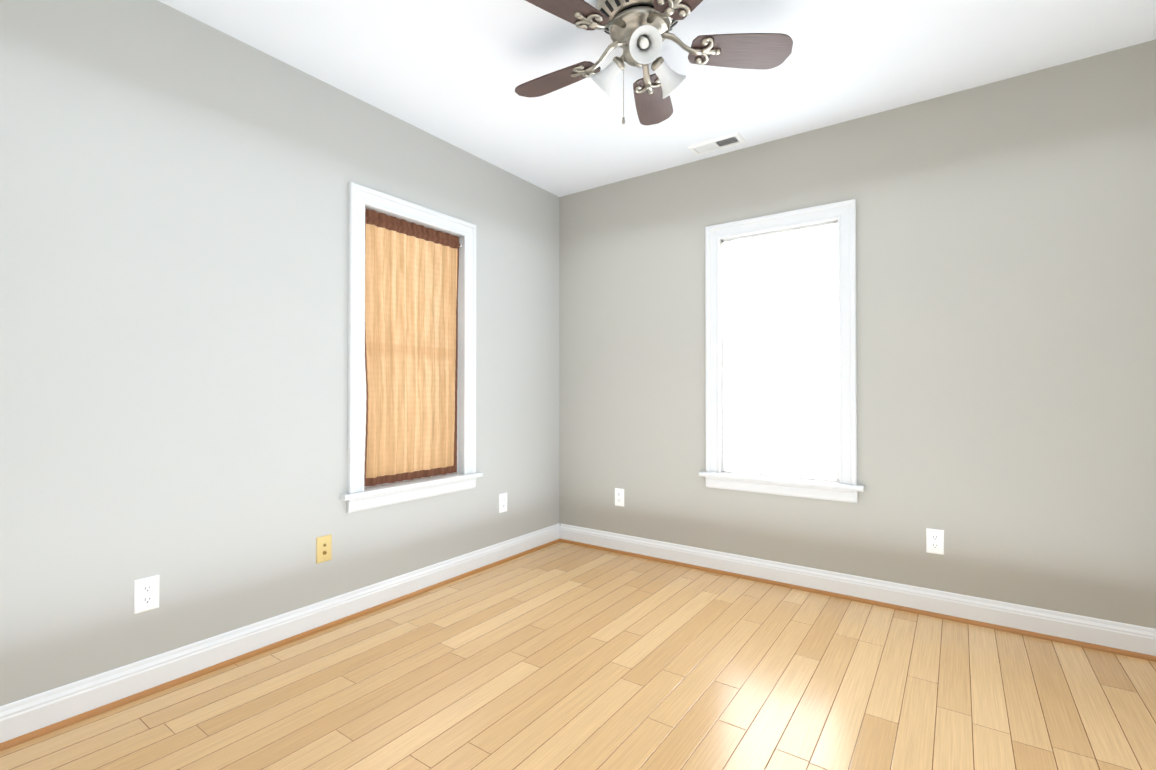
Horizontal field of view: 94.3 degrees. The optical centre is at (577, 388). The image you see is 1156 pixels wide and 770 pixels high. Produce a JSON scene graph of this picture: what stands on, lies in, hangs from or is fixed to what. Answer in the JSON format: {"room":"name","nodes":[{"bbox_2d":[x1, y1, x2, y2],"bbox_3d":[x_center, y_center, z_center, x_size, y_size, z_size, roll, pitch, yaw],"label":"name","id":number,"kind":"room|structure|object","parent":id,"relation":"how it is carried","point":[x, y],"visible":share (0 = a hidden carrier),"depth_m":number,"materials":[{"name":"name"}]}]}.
{"room":"empty bedroom","nodes":[
{"label":"empty bedroom","id":0,"kind":"room"},
{"bbox_2d":[0,0,558,705],"bbox_3d":[-1.235,-0.154,2.390,0.150,2.440,3.600,0,-1,35],"label":"wall","id":1,"kind":"structure","parent":0,"point":[172,298],"depth_m":2.00,"materials":[{"name":"paint"}]},
{"bbox_2d":[134,575,158,613],"bbox_3d":[-1.502,0.718,1.870,0.008,0.115,0.070,0,-1,35],"label":"electrical outlet","id":2,"kind":"object","parent":1,"relation":"attached to","point":[146,594],"visible":1,"depth_m":1.87,"materials":[{"name":"white plastic"}]},
{"bbox_2d":[0,523,559,750],"bbox_3d":[-1.163,1.006,2.330,0.027,0.120,3.600,0,-1,35],"label":"baseboard","id":3,"kind":"structure","parent":1,"relation":"attached to","point":[33,717],"depth_m":2.06,"materials":[{"name":"white wood"}]},
{"bbox_2d":[316,534,331,563],"bbox_3d":[-1.128,0.717,2.391,0.015,0.115,0.070,0,-1,35],"label":"cable wall plate","id":4,"kind":"object","parent":1,"relation":"attached to","point":[323,548],"visible":1,"depth_m":2.39,"materials":[{"name":"yellow plastic"}]},
{"bbox_2d":[340,182,482,512],"bbox_3d":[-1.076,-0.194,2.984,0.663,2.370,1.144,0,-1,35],"label":"window","id":5,"kind":"structure","parent":1,"relation":"in","point":[358,496],"depth_m":2.72,"materials":[{"name":"white wood"}]},
{"bbox_2d":[364,208,461,485],"bbox_3d":[-0.860,-0.196,2.831,0.031,1.348,0.636,0,-1,35],"label":"curtain","id":6,"kind":"object","parent":5,"relation":"hanging from","point":[411,315],"visible":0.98,"depth_m":2.80,"materials":[{"name":"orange fabric"}]},
{"bbox_2d":[499,493,506,512],"bbox_3d":[-0.463,0.713,3.336,0.008,0.115,0.070,0,-1,35],"label":"electrical outlet","id":7,"kind":"object","parent":1,"relation":"attached to","point":[503,502],"visible":1,"depth_m":3.33,"materials":[{"name":"white plastic"}]},
{"bbox_2d":[0,542,1155,769],"bbox_3d":[0.172,1.089,1.383,3.600,0.060,3.900,0,-1,35],"label":"floor","id":8,"kind":"structure","parent":0,"point":[562,656],"depth_m":1.87,"materials":[{"name":"brown wood"}]},
{"bbox_2d":[158,0,1155,196],"bbox_3d":[0.172,-1.421,1.403,3.600,0.080,3.900,0,-1,35],"label":"ceiling","id":9,"kind":"structure","parent":0,"point":[456,73],"depth_m":2.26,"materials":[{"name":"paint"}]},
{"bbox_2d":[515,0,792,125],"bbox_3d":[0.183,-1.150,1.924,1.020,0.455,1.048,0,-1,35],"label":"ceiling fan","id":10,"kind":"object","parent":9,"relation":"hanging from","point":[637,31],"visible":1,"depth_m":1.90,"materials":[{"name":"brown wood"}]},
{"bbox_2d":[687,132,745,154],"bbox_3d":[0.774,-1.363,3.004,0.296,0.011,0.136,0,-1,35],"label":"ceiling vent","id":11,"kind":"object","parent":9,"relation":"in","point":[722,142],"visible":1,"depth_m":2.99,"materials":[{"name":"white metal"}]},
{"bbox_2d":[559,39,1155,628],"bbox_3d":[1.257,-0.149,2.922,3.600,2.440,0.150,0,-1,35],"label":"wall","id":12,"kind":"structure","parent":0,"point":[1007,335],"depth_m":2.51,"materials":[{"name":"paint"}]},
{"bbox_2d":[615,488,623,506],"bbox_3d":[0.271,0.715,3.517,0.070,0.115,0.008,0,-1,35],"label":"electrical outlet","id":13,"kind":"object","parent":12,"relation":"attached to","point":[619,496],"visible":1,"depth_m":3.51,"materials":[{"name":"white plastic"}]},
{"bbox_2d":[699,199,864,502],"bbox_3d":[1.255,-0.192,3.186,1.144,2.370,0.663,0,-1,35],"label":"window","id":14,"kind":"structure","parent":12,"relation":"in","point":[844,487],"depth_m":2.88,"materials":[{"name":"white wood"}]},
{"bbox_2d":[720,223,838,480],"bbox_3d":[1.102,-0.188,2.970,0.636,1.341,0.034,0,-1,35],"label":"curtain","id":15,"kind":"object","parent":14,"relation":"hanging from","point":[780,315],"visible":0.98,"depth_m":2.95,"materials":[{"name":"white fabric"}]},
{"bbox_2d":[560,524,1155,661],"bbox_3d":[1.212,1.010,2.837,3.285,0.120,0.027,0,-1,35],"label":"baseboard","id":16,"kind":"structure","parent":12,"relation":"attached to","point":[1130,640],"depth_m":2.59,"materials":[{"name":"white wood"}]},
{"bbox_2d":[926,528,943,554],"bbox_3d":[1.678,0.721,2.521,0.070,0.115,0.008,0,-1,35],"label":"electrical outlet","id":17,"kind":"object","parent":12,"relation":"attached to","point":[934,541],"visible":1,"depth_m":2.52,"materials":[{"name":"white plastic"}]}
]}

